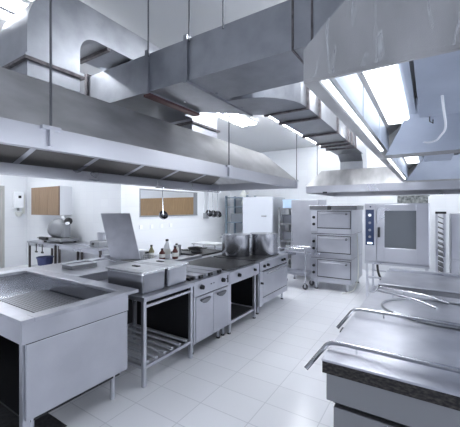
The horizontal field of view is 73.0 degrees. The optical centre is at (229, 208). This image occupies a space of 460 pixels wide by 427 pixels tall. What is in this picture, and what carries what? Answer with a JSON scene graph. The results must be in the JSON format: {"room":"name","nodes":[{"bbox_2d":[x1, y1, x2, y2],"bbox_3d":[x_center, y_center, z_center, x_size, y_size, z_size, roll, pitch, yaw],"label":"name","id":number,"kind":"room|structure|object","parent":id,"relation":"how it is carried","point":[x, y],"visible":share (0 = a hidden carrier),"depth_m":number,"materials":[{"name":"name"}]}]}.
{"room":"commercial kitchen","nodes":[
{"label":"commercial kitchen","id":0,"kind":"room"},
{"bbox_2d":[3,175,26,266],"bbox_3d":[-6.637,-0.100,9.579,0.120,3.700,0.650,0,0,33],"label":"wall","id":1,"kind":"structure","parent":0,"point":[15,227],"depth_m":9.52,"materials":[{"name":"white paint"}]},
{"bbox_2d":[0,188,0,267],"bbox_3d":[-7.093,0.565,8.832,0.120,2.350,1.020,0,0,33],"label":"door","id":2,"kind":"structure","parent":1,"relation":"in","point":[0,188],"depth_m":9.25,"materials":[{"name":"grey paint"}]},
{"bbox_2d":[0,175,2,185],"bbox_3d":[-7.110,-1.300,8.842,0.120,1.300,1.100,0,0,33],"label":"lintel","id":3,"kind":"object","parent":1,"relation":"attached to","point":[1,176],"visible":0.2,"depth_m":9.24,"materials":[{"name":"white paint"}]},
{"bbox_2d":[0,186,4,267],"bbox_3d":[-7.051,0.530,8.805,0.060,2.440,1.140,0,0,33],"label":"trim","id":4,"kind":"structure","parent":1,"relation":"attached to","point":[1,187],"depth_m":9.22,"materials":[{"name":"grey paint"}]},
{"bbox_2d":[12,192,24,216],"bbox_3d":[-6.440,-0.150,9.553,0.250,0.760,0.360,0,0,33],"label":"soap dispenser","id":5,"kind":"object","parent":1,"relation":"attached to","point":[18,198],"visible":1,"depth_m":9.49,"materials":[{"name":"white plastic"}]},
{"bbox_2d":[27,177,124,264],"bbox_3d":[-4.464,-0.100,8.641,4.550,3.700,0.120,0,0,33],"label":"wall","id":6,"kind":"structure","parent":0,"point":[89,199],"depth_m":8.28,"materials":[{"name":"white paint"}]},
{"bbox_2d":[31,186,71,214],"bbox_3d":[-5.016,-0.220,8.716,1.480,0.780,0.350,0,0,33],"label":"upper cabinet","id":7,"kind":"object","parent":6,"relation":"attached to","point":[53,200],"visible":1,"depth_m":8.43,"materials":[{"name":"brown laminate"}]},
{"bbox_2d":[0,0,315,152],"bbox_3d":[-1.761,-2.000,5.587,15.000,0.100,11.900,0,0,33],"label":"ceiling","id":8,"kind":"structure","parent":0,"point":[168,19],"depth_m":3.25,"materials":[{"name":"grey paint"}]},
{"bbox_2d":[0,0,29,19],"bbox_3d":[-1.899,-1.917,3.299,0.400,0.065,1.500,0,0,33],"label":"ceiling light","id":9,"kind":"object","parent":8,"relation":"attached to","point":[8,8],"visible":0.02,"depth_m":2.92,"materials":[{"name":"white paint"}]},
{"bbox_2d":[0,0,298,192],"bbox_3d":[-1.068,-1.151,4.084,2.070,1.599,5.520,0,0,33],"label":"extractor hood","id":10,"kind":"object","parent":8,"relation":"hanging from","point":[49,130],"visible":0.94,"depth_m":3.01,"materials":[{"name":"silver metal"}]},
{"bbox_2d":[0,0,159,92],"bbox_3d":[-1.184,-1.302,2.932,0.490,0.737,1.585,0,0,33],"label":"duct","id":11,"kind":"object","parent":10,"relation":"attached to","point":[81,34],"visible":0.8,"depth_m":2.39,"materials":[{"name":"silver metal"}]},
{"bbox_2d":[159,187,167,218],"bbox_3d":[-1.145,-0.104,5.315,0.120,0.564,0.156,0,0,33],"label":"ladle","id":12,"kind":"object","parent":10,"relation":"hanging from","point":[163,214],"visible":1,"depth_m":5.33,"materials":[{"name":"white metal"}]},
{"bbox_2d":[159,210,167,218],"bbox_3d":[-1.145,0.102,5.315,0.120,0.153,0.156,0,0,33],"label":"bowl","id":13,"kind":"object","parent":12,"relation":"on","point":[163,214],"depth_m":5.34,"materials":[{"name":"silver metal"}]},
{"bbox_2d":[163,112,219,137],"bbox_3d":[-0.580,-1.131,4.003,0.560,0.397,0.790,0,0,33],"label":"duct","id":14,"kind":"object","parent":10,"relation":"on","point":[206,123],"visible":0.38,"depth_m":3.87,"materials":[{"name":"silver metal"}]},
{"bbox_2d":[205,191,211,216],"bbox_3d":[-0.443,-0.109,6.409,0.120,0.554,0.156,0,0,33],"label":"ladle","id":15,"kind":"object","parent":10,"relation":"hanging from","point":[208,212],"visible":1,"depth_m":6.43,"materials":[{"name":"white metal"}]},
{"bbox_2d":[205,210,211,216],"bbox_3d":[-0.443,0.091,6.409,0.120,0.153,0.156,0,0,33],"label":"bowl","id":16,"kind":"object","parent":15,"relation":"on","point":[208,213],"depth_m":6.44,"materials":[{"name":"silver metal"}]},
{"bbox_2d":[211,191,216,216],"bbox_3d":[-0.351,-0.104,6.552,0.120,0.564,0.156,0,0,33],"label":"ladle","id":17,"kind":"object","parent":10,"relation":"hanging from","point":[214,214],"visible":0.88,"depth_m":6.58,"materials":[{"name":"white metal"}]},
{"bbox_2d":[216,191,221,217],"bbox_3d":[-0.259,-0.099,6.695,0.120,0.574,0.156,0,0,33],"label":"ladle","id":18,"kind":"object","parent":10,"relation":"hanging from","point":[219,214],"visible":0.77,"depth_m":6.71,"materials":[{"name":"white metal"}]},
{"bbox_2d":[85,0,344,119],"bbox_3d":[0.437,-1.478,2.668,3.948,0.945,1.117,0,0,33],"label":"duct","id":19,"kind":"object","parent":8,"relation":"hanging from","point":[262,50],"visible":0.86,"depth_m":2.50,"materials":[{"name":"grey metal"}]},
{"bbox_2d":[217,113,256,126],"bbox_3d":[0.041,-1.917,6.450,0.400,0.065,1.500,0,0,33],"label":"ceiling light","id":20,"kind":"object","parent":8,"relation":"attached to","point":[241,120],"visible":0.54,"depth_m":6.57,"materials":[{"name":"metal"}]},
{"bbox_2d":[269,116,315,143],"bbox_3d":[1.413,-1.923,7.292,0.120,0.055,5.000,0,0,33],"label":"light strip","id":21,"kind":"object","parent":8,"relation":"attached to","point":[269,116],"visible":0.09,"depth_m":7.32,"materials":[{"name":"white paint"}]},
{"bbox_2d":[226,81,366,169],"bbox_3d":[1.392,-1.353,4.662,0.625,1.195,4.350,0,0,33],"label":"duct","id":22,"kind":"object","parent":8,"relation":"hanging from","point":[295,106],"visible":0.75,"depth_m":3.65,"materials":[{"name":"grey metal"}]},
{"bbox_2d":[304,0,459,181],"bbox_3d":[2.280,-1.200,2.656,1.733,1.500,4.786,0,0,33],"label":"extractor hood","id":23,"kind":"object","parent":8,"relation":"hanging from","point":[389,70],"visible":1,"depth_m":1.42,"materials":[{"name":"metal"}]},
{"bbox_2d":[321,79,382,150],"bbox_3d":[0.781,-0.480,1.846,0.040,0.016,1.690,0,0,33],"label":"lamp","id":24,"kind":"object","parent":23,"relation":"attached to","point":[327,84],"depth_m":1.51,"materials":[{"name":"white plastic"}]},
{"bbox_2d":[363,64,408,124],"bbox_3d":[0.931,-0.667,1.821,0.150,0.025,1.370,0,0,33],"label":"lamp","id":25,"kind":"object","parent":23,"relation":"attached to","point":[386,87],"depth_m":1.76,"materials":[{"name":"white"}]},
{"bbox_2d":[388,158,405,178],"bbox_3d":[2.088,-0.480,3.882,0.040,0.016,2.530,0,0,33],"label":"lamp","id":26,"kind":"object","parent":23,"relation":"attached to","point":[391,165],"depth_m":3.72,"materials":[{"name":"white"}]},
{"bbox_2d":[398,61,415,114],"bbox_3d":[0.944,-0.690,1.812,0.210,0.020,1.430,0,0,33],"label":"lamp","id":27,"kind":"object","parent":23,"relation":"on","point":[404,69],"depth_m":1.73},
{"bbox_2d":[405,156,418,163],"bbox_3d":[2.371,-0.667,4.063,0.150,0.025,1.000,0,0,33],"label":"lamp","id":28,"kind":"object","parent":23,"relation":"attached to","point":[408,160],"depth_m":4.20,"materials":[{"name":"white"}]},
{"bbox_2d":[306,146,459,196],"bbox_3d":[3.128,-1.123,6.242,2.580,1.655,2.115,0,0,33],"label":"extractor hood","id":29,"kind":"object","parent":8,"relation":"hanging from","point":[377,181],"visible":0.69,"depth_m":5.68,"materials":[{"name":"silver metal"}]},
{"bbox_2d":[125,185,229,253],"bbox_3d":[-1.304,-0.100,9.464,0.120,3.700,4.680,0,0,33],"label":"wall","id":30,"kind":"structure","parent":0,"point":[185,230],"depth_m":9.09,"materials":[{"name":"white paint"}]},
{"bbox_2d":[139,188,196,216],"bbox_3d":[-1.702,-0.160,8.835,0.150,0.720,2.310,0,0,33],"label":"window","id":31,"kind":"structure","parent":30,"relation":"in","point":[140,189],"depth_m":8.90,"materials":[{"name":"grey"}]},
{"bbox_2d":[203,192,208,218],"bbox_3d":[-0.779,-0.270,10.114,0.060,1.160,0.220,0,0,33],"label":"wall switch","id":32,"kind":"object","parent":30,"relation":"attached to","point":[205,193],"visible":0.67,"depth_m":10.09,"materials":[{"name":"grey"}]},
{"bbox_2d":[0,262,385,426],"bbox_3d":[-1.761,1.800,5.587,15.000,0.100,11.900,0,0,33],"label":"floor","id":33,"kind":"structure","parent":0,"point":[254,375],"depth_m":3.25,"materials":[{"name":"tile"}]},
{"bbox_2d":[0,403,66,426],"bbox_3d":[-2.498,1.748,2.643,2.140,0.004,1.050,0,0,33],"label":"floor drain","id":34,"kind":"object","parent":33,"relation":"on","point":[8,418],"visible":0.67,"depth_m":2.57,"materials":[{"name":"metal"}]},
{"bbox_2d":[27,240,79,266],"bbox_3d":[-4.714,1.305,8.308,1.390,0.890,0.690,0,0,33],"label":"table","id":35,"kind":"object","parent":33,"relation":"on","point":[49,244],"visible":0.54,"depth_m":8.19,"materials":[{"name":"metal"}]},
{"bbox_2d":[36,255,53,265],"bbox_3d":[-5.085,1.419,8.553,0.430,0.220,0.430,0,0,33],"label":"storage bin","id":36,"kind":"object","parent":35,"relation":"on","point":[41,260],"visible":0.97,"depth_m":8.42,"materials":[{"name":"blue plastic"}]},
{"bbox_2d":[37,216,78,243],"bbox_3d":[-4.449,0.512,8.059,1.132,0.695,0.552,0,0,33],"label":"food slicer","id":37,"kind":"object","parent":35,"relation":"on","point":[59,229],"visible":1,"depth_m":7.88,"materials":[{"name":"stainless steel"},{"name":"polished aluminium"}]},
{"bbox_2d":[0,267,138,426],"bbox_3d":[-2.023,1.258,3.105,2.080,0.985,1.020,0,0,33],"label":"sink","id":38,"kind":"object","parent":33,"relation":"on","point":[63,337],"depth_m":2.56,"materials":[{"name":"metal"}]},
{"bbox_2d":[0,267,138,325],"bbox_3d":[-2.023,0.780,3.105,2.080,0.030,1.020,0,0,33],"label":"countertop","id":39,"kind":"structure","parent":38,"relation":"on","point":[118,291],"depth_m":2.77,"materials":[{"name":"metal"}]},
{"bbox_2d":[32,257,132,333],"bbox_3d":[-1.911,1.258,4.233,1.050,0.985,0.980,0,0,33],"label":"work table","id":40,"kind":"object","parent":33,"relation":"on","point":[99,272],"depth_m":3.93,"materials":[{"name":"metal"}]},
{"bbox_2d":[60,260,97,269],"bbox_3d":[-1.979,0.737,4.099,0.260,0.056,0.380,0,0,33],"label":"tray","id":41,"kind":"object","parent":40,"relation":"on","point":[86,263],"visible":1,"depth_m":4.04,"materials":[{"name":"silver metal"}]},
{"bbox_2d":[32,257,128,277],"bbox_3d":[-1.911,0.780,4.233,1.050,0.030,0.980,0,0,33],"label":"countertop","id":42,"kind":"structure","parent":40,"relation":"on","point":[100,268],"depth_m":4.00,"materials":[{"name":"metal"}]},
{"bbox_2d":[56,242,108,262],"bbox_3d":[-3.333,1.305,7.422,1.730,0.890,0.690,0,0,33],"label":"table","id":43,"kind":"object","parent":33,"relation":"on","point":[66,246],"visible":0.48,"depth_m":7.17,"materials":[{"name":"metal"}]},
{"bbox_2d":[74,242,89,245],"bbox_3d":[-3.473,0.850,7.547,0.600,0.020,0.350,0,0,33],"label":"cutting board","id":44,"kind":"object","parent":43,"relation":"on","point":[84,243],"visible":0.7,"depth_m":7.53,"materials":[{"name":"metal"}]},
{"bbox_2d":[90,232,107,246],"bbox_3d":[-2.982,0.700,7.155,0.350,0.320,0.380,0,0,33],"label":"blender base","id":45,"kind":"object","parent":43,"relation":"on","point":[101,242],"visible":0.9,"depth_m":7.07,"materials":[{"name":"grey"}]},
{"bbox_2d":[101,213,144,261],"bbox_3d":[-1.523,0.909,4.899,1.096,1.681,0.530,0,0,33],"label":"pan","id":46,"kind":"object","parent":33,"relation":"on","point":[118,227],"visible":0.28,"depth_m":5.00,"materials":[{"name":"metal"}]},
{"bbox_2d":[100,279,193,387],"bbox_3d":[-1.060,1.308,3.615,1.030,0.885,0.760,0,0,33],"label":"work table","id":47,"kind":"object","parent":33,"relation":"on","point":[135,297],"visible":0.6,"depth_m":3.43,"materials":[{"name":"metal"}]},
{"bbox_2d":[105,262,166,294],"bbox_3d":[-1.022,0.740,3.387,0.592,0.250,0.347,0,0,33],"label":"food container","id":48,"kind":"object","parent":47,"relation":"on","point":[146,278],"visible":0.96,"depth_m":3.25,"materials":[{"name":"silver metal"}]},
{"bbox_2d":[134,258,188,286],"bbox_3d":[-0.828,0.740,3.690,0.592,0.250,0.347,0,0,33],"label":"food container","id":49,"kind":"object","parent":47,"relation":"on","point":[176,271],"visible":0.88,"depth_m":3.56,"materials":[{"name":"silver metal"}]},
{"bbox_2d":[141,197,192,215],"bbox_3d":[-2.182,0.655,12.155,4.395,2.190,0.100,0,0,33],"label":"wall","id":50,"kind":"structure","parent":33,"relation":"on","point":[183,205],"depth_m":12.25,"materials":[{"name":"brown wood"}]},
{"bbox_2d":[137,265,229,353],"bbox_3d":[-0.628,1.287,4.259,1.062,0.926,0.770,0,0,33],"label":"range","id":51,"kind":"object","parent":33,"relation":"on","point":[211,285],"visible":0.74,"depth_m":3.92,"materials":[{"name":"silver metal"}]},
{"bbox_2d":[154,246,221,261],"bbox_3d":[-0.764,1.285,6.019,1.050,0.930,2.155,0,0,33],"label":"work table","id":52,"kind":"object","parent":33,"relation":"on","point":[185,256],"visible":0.09,"depth_m":5.79,"materials":[{"name":"metal"}]},
{"bbox_2d":[139,249,149,258],"bbox_3d":[-1.501,0.787,5.396,0.244,0.155,0.220,0,0,33],"label":"storage box","id":53,"kind":"object","parent":52,"relation":"on","point":[142,252],"visible":0.33,"depth_m":5.29,"materials":[{"name":"white plastic"}]},
{"bbox_2d":[149,245,153,258],"bbox_3d":[-1.325,0.735,5.247,0.094,0.260,0.094,0,0,33],"label":"bottle","id":54,"kind":"object","parent":52,"relation":"on","point":[151,251],"visible":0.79,"depth_m":5.21,"materials":[{"name":"green glass"}]},
{"bbox_2d":[159,248,164,258],"bbox_3d":[-1.163,0.770,5.334,0.104,0.190,0.104,0,0,33],"label":"bottle","id":55,"kind":"object","parent":52,"relation":"on","point":[161,253],"visible":0.89,"depth_m":5.30,"materials":[{"name":"red"}]},
{"bbox_2d":[164,239,170,257],"bbox_3d":[-1.116,0.700,5.517,0.124,0.330,0.124,0,0,33],"label":"bottle","id":56,"kind":"object","parent":52,"relation":"on","point":[167,249],"visible":0.88,"depth_m":5.47,"materials":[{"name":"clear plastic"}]},
{"bbox_2d":[172,246,177,258],"bbox_3d":[-0.953,0.755,5.401,0.104,0.220,0.104,0,0,33],"label":"bottle","id":57,"kind":"object","parent":52,"relation":"on","point":[175,251],"visible":0.98,"depth_m":5.36,"materials":[{"name":"red glass"}]},
{"bbox_2d":[181,249,202,253],"bbox_3d":[-0.733,0.794,5.867,0.446,0.082,0.239,0,0,-17],"label":"frying pan","id":58,"kind":"object","parent":52,"relation":"on","point":[192,251],"visible":0.96,"depth_m":5.84,"materials":[{"name":"metal"}]},
{"bbox_2d":[188,246,206,249],"bbox_3d":[-0.627,0.794,6.321,0.515,0.082,0.300,0,0,33],"label":"frying pan","id":59,"kind":"object","parent":52,"relation":"on","point":[192,247],"visible":0.94,"depth_m":6.27,"materials":[{"name":"metal"}]},
{"bbox_2d":[191,241,221,248],"bbox_3d":[-0.463,0.802,6.821,0.650,0.125,0.420,0,0,33],"label":"shelf","id":60,"kind":"object","parent":52,"relation":"on","point":[203,243],"visible":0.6,"depth_m":6.68,"materials":[{"name":"silver metal"}]},
{"bbox_2d":[187,257,258,333],"bbox_3d":[-0.176,1.302,4.962,1.062,0.895,0.880,0,0,33],"label":"griddle","id":61,"kind":"object","parent":33,"relation":"on","point":[242,275],"visible":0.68,"depth_m":4.97,"materials":[{"name":"metal"}]},
{"bbox_2d":[225,195,255,232],"bbox_3d":[0.370,0.650,10.665,0.880,2.200,0.610,0,0,33],"label":"storage rack","id":62,"kind":"object","parent":33,"relation":"on","point":[226,197],"visible":0.4,"depth_m":10.64,"materials":[{"name":"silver metal"}]},
{"bbox_2d":[230,213,242,221],"bbox_3d":[0.404,0.295,10.626,0.640,0.290,0.520,0,0,33],"label":"crate","id":63,"kind":"object","parent":62,"relation":"on","point":[235,217],"visible":0.5,"depth_m":10.48,"materials":[{"name":"grey"}]},
{"bbox_2d":[240,190,248,196],"bbox_3d":[0.506,-0.550,10.489,0.378,0.300,0.260,0,0,33],"label":"jug","id":64,"kind":"object","parent":62,"relation":"on","point":[243,193],"visible":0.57,"depth_m":10.42,"materials":[{"name":"white plastic"}]},
{"bbox_2d":[212,253,287,313],"bbox_3d":[0.395,1.302,5.848,1.066,0.895,1.210,0,0,33],"label":"oven range","id":65,"kind":"object","parent":33,"relation":"on","point":[271,280],"visible":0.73,"depth_m":5.47,"materials":[{"name":"metal"}]},
{"bbox_2d":[219,233,252,257],"bbox_3d":[0.106,0.653,5.719,0.529,0.402,0.529,0,0,-31],"label":"stock pot","id":66,"kind":"object","parent":65,"relation":"on","point":[235,245],"visible":1,"depth_m":5.50,"materials":[{"name":"silver metal"}]},
{"bbox_2d":[249,232,279,255],"bbox_3d":[0.643,0.653,5.944,0.543,0.402,0.543,0,0,-39],"label":"stock pot","id":67,"kind":"object","parent":65,"relation":"on","point":[262,243],"visible":0.88,"depth_m":5.72,"materials":[{"name":"silver metal"}]},
{"bbox_2d":[243,197,284,250],"bbox_3d":[1.082,0.690,9.923,1.040,2.120,0.970,0,0,33],"label":"fridge","id":68,"kind":"object","parent":33,"relation":"on","point":[260,214],"visible":0.56,"depth_m":9.54,"materials":[{"name":"grey metal"}]},
{"bbox_2d":[278,207,290,264],"bbox_3d":[1.888,0.850,9.364,0.560,1.800,0.860,0,0,33],"label":"storage rack","id":69,"kind":"object","parent":33,"relation":"on","point":[279,208],"visible":0.25,"depth_m":9.14,"materials":[{"name":"grey metal"}]},
{"bbox_2d":[282,231,290,239],"bbox_3d":[1.861,0.795,9.322,0.400,0.250,0.520,0,0,33],"label":"carton","id":70,"kind":"object","parent":69,"relation":"on","point":[286,234],"visible":0.48,"depth_m":9.15,"materials":[{"name":"grey cardboard"}]},
{"bbox_2d":[282,214,290,222],"bbox_3d":[1.861,0.295,9.322,0.400,0.250,0.520,0,0,33],"label":"carton","id":71,"kind":"object","parent":69,"relation":"on","point":[286,218],"visible":0.41,"depth_m":9.15,"materials":[{"name":"grey cardboard"}]},
{"bbox_2d":[282,199,297,207],"bbox_3d":[1.861,-0.155,9.322,0.400,0.250,0.520,0,0,33],"label":"carton","id":72,"kind":"object","parent":69,"relation":"on","point":[287,202],"visible":0.5,"depth_m":9.13,"materials":[{"name":"blue"}]},
{"bbox_2d":[278,245,314,289],"bbox_3d":[1.479,1.303,7.107,0.768,0.892,0.496,0,0,33],"label":"trolley","id":73,"kind":"object","parent":33,"relation":"on","point":[294,271],"visible":0.66,"depth_m":7.04,"materials":[{"name":"silver metal"}]},
{"bbox_2d":[278,249,310,255],"bbox_3d":[1.479,0.985,7.107,0.650,0.050,0.460,0,0,33],"label":"shelf","id":74,"kind":"object","parent":73,"relation":"attached to","point":[290,251],"depth_m":7.08,"materials":[{"name":"silver metal"}]},
{"bbox_2d":[287,267,310,275],"bbox_3d":[1.479,1.425,7.107,0.650,0.050,0.460,0,0,33],"label":"shelf","id":75,"kind":"object","parent":73,"relation":"attached to","point":[294,271],"depth_m":7.12,"materials":[{"name":"silver metal"}]},
{"bbox_2d":[291,199,325,278],"bbox_3d":[2.001,0.760,7.902,0.690,1.980,0.740,0,0,33],"label":"tall cabinet","id":76,"kind":"object","parent":33,"relation":"on","point":[300,209],"visible":0.51,"depth_m":7.66,"materials":[{"name":"white metal"}]},
{"bbox_2d":[311,210,361,291],"bbox_3d":[2.454,0.882,7.117,0.860,1.735,1.272,0,0,33],"label":"oven","id":77,"kind":"object","parent":33,"relation":"on","point":[334,259],"visible":0.98,"depth_m":6.62,"materials":[{"name":"metal"}]},
{"bbox_2d":[309,205,330,209],"bbox_3d":[2.129,-0.032,7.082,0.414,0.093,0.804,0,0,33],"label":"flat tray","id":78,"kind":"object","parent":77,"relation":"on","point":[312,207],"visible":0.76,"depth_m":6.75,"materials":[{"name":"silver metal"}]},
{"bbox_2d":[330,205,363,209],"bbox_3d":[2.575,-0.032,6.796,0.534,0.093,0.804,0,0,33],"label":"flat tray","id":79,"kind":"object","parent":77,"relation":"on","point":[333,207],"visible":1,"depth_m":6.48,"materials":[{"name":"silver metal"}]},
{"bbox_2d":[342,234,358,293],"bbox_3d":[2.590,1.149,6.547,0.590,1.202,0.163,0,0,-38],"label":"power cable","id":80,"kind":"object","parent":77,"relation":"hanging from","point":[357,234],"visible":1,"depth_m":6.58,"materials":[{"name":"white plastic"}]},
{"bbox_2d":[304,316,459,426],"bbox_3d":[1.467,1.274,1.667,1.931,0.953,0.850,0,0,33],"label":"kitchen counter","id":81,"kind":"object","parent":33,"relation":"on","point":[379,373],"visible":1,"depth_m":1.70,"materials":[{"name":"metal"}]},
{"bbox_2d":[365,261,429,296],"bbox_3d":[3.091,1.350,5.740,1.000,0.800,0.800,0,0,33],"label":"stand","id":82,"kind":"object","parent":33,"relation":"on","point":[426,268],"visible":0.12,"depth_m":5.65,"materials":[{"name":"silver metal"}]},
{"bbox_2d":[376,264,380,286],"bbox_3d":[2.675,1.251,5.625,0.064,0.496,0.145,0,0,-31],"label":"hose","id":83,"kind":"object","parent":82,"relation":"on","point":[377,265],"visible":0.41,"depth_m":5.60,"materials":[{"name":"black"}]},
{"bbox_2d":[365,203,429,265],"bbox_3d":[3.071,0.425,5.708,1.000,1.050,0.875,0,0,33],"label":"oven","id":84,"kind":"object","parent":82,"relation":"on","point":[398,233],"visible":1,"depth_m":5.36,"materials":[{"name":"metal"}]},
{"bbox_2d":[397,195,429,202],"bbox_3d":[3.247,-0.168,5.521,0.500,0.135,0.440,0,0,33],"label":"carton","id":85,"kind":"object","parent":84,"relation":"on","point":[405,198],"visible":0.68,"depth_m":5.34,"materials":[{"name":"grey"}]},
{"bbox_2d":[336,286,459,333],"bbox_3d":[1.967,1.274,2.445,1.931,0.953,1.160,0,0,33],"label":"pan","id":86,"kind":"object","parent":33,"relation":"on","point":[445,313],"visible":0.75,"depth_m":2.63,"materials":[{"name":"metal"}]},
{"bbox_2d":[381,298,459,329],"bbox_3d":[1.702,0.851,2.554,0.764,0.036,0.803,0,0,-1],"label":"hose","id":87,"kind":"object","parent":86,"relation":"on","point":[387,300],"visible":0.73,"depth_m":2.68,"materials":[{"name":"grey metal"}]},
{"bbox_2d":[378,268,459,298],"bbox_3d":[2.637,1.275,3.358,1.790,0.950,1.060,0,0,33],"label":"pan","id":88,"kind":"object","parent":33,"relation":"on","point":[442,284],"visible":0.3,"depth_m":3.53,"materials":[{"name":"metal"}]},
{"bbox_2d":[435,211,445,272],"bbox_3d":[4.072,0.900,6.019,0.170,1.700,0.550,0,0,33],"label":"rack","id":89,"kind":"object","parent":33,"relation":"on","point":[443,244],"visible":0.76,"depth_m":5.82,"materials":[{"name":"silver metal"}]},
{"bbox_2d":[449,213,459,273],"bbox_3d":[5.104,0.920,5.784,1.660,1.660,0.650,0,0,33],"label":"tall cabinet","id":90,"kind":"object","parent":33,"relation":"on","point":[454,218],"visible":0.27,"depth_m":5.93,"materials":[{"name":"metal"}]},
{"bbox_2d":[141,144,459,272],"bbox_3d":[1.474,-0.100,10.533,15.100,3.700,0.120,0,0,33],"label":"wall","id":91,"kind":"structure","parent":0,"point":[306,157],"depth_m":9.60,"materials":[{"name":"white paint"}]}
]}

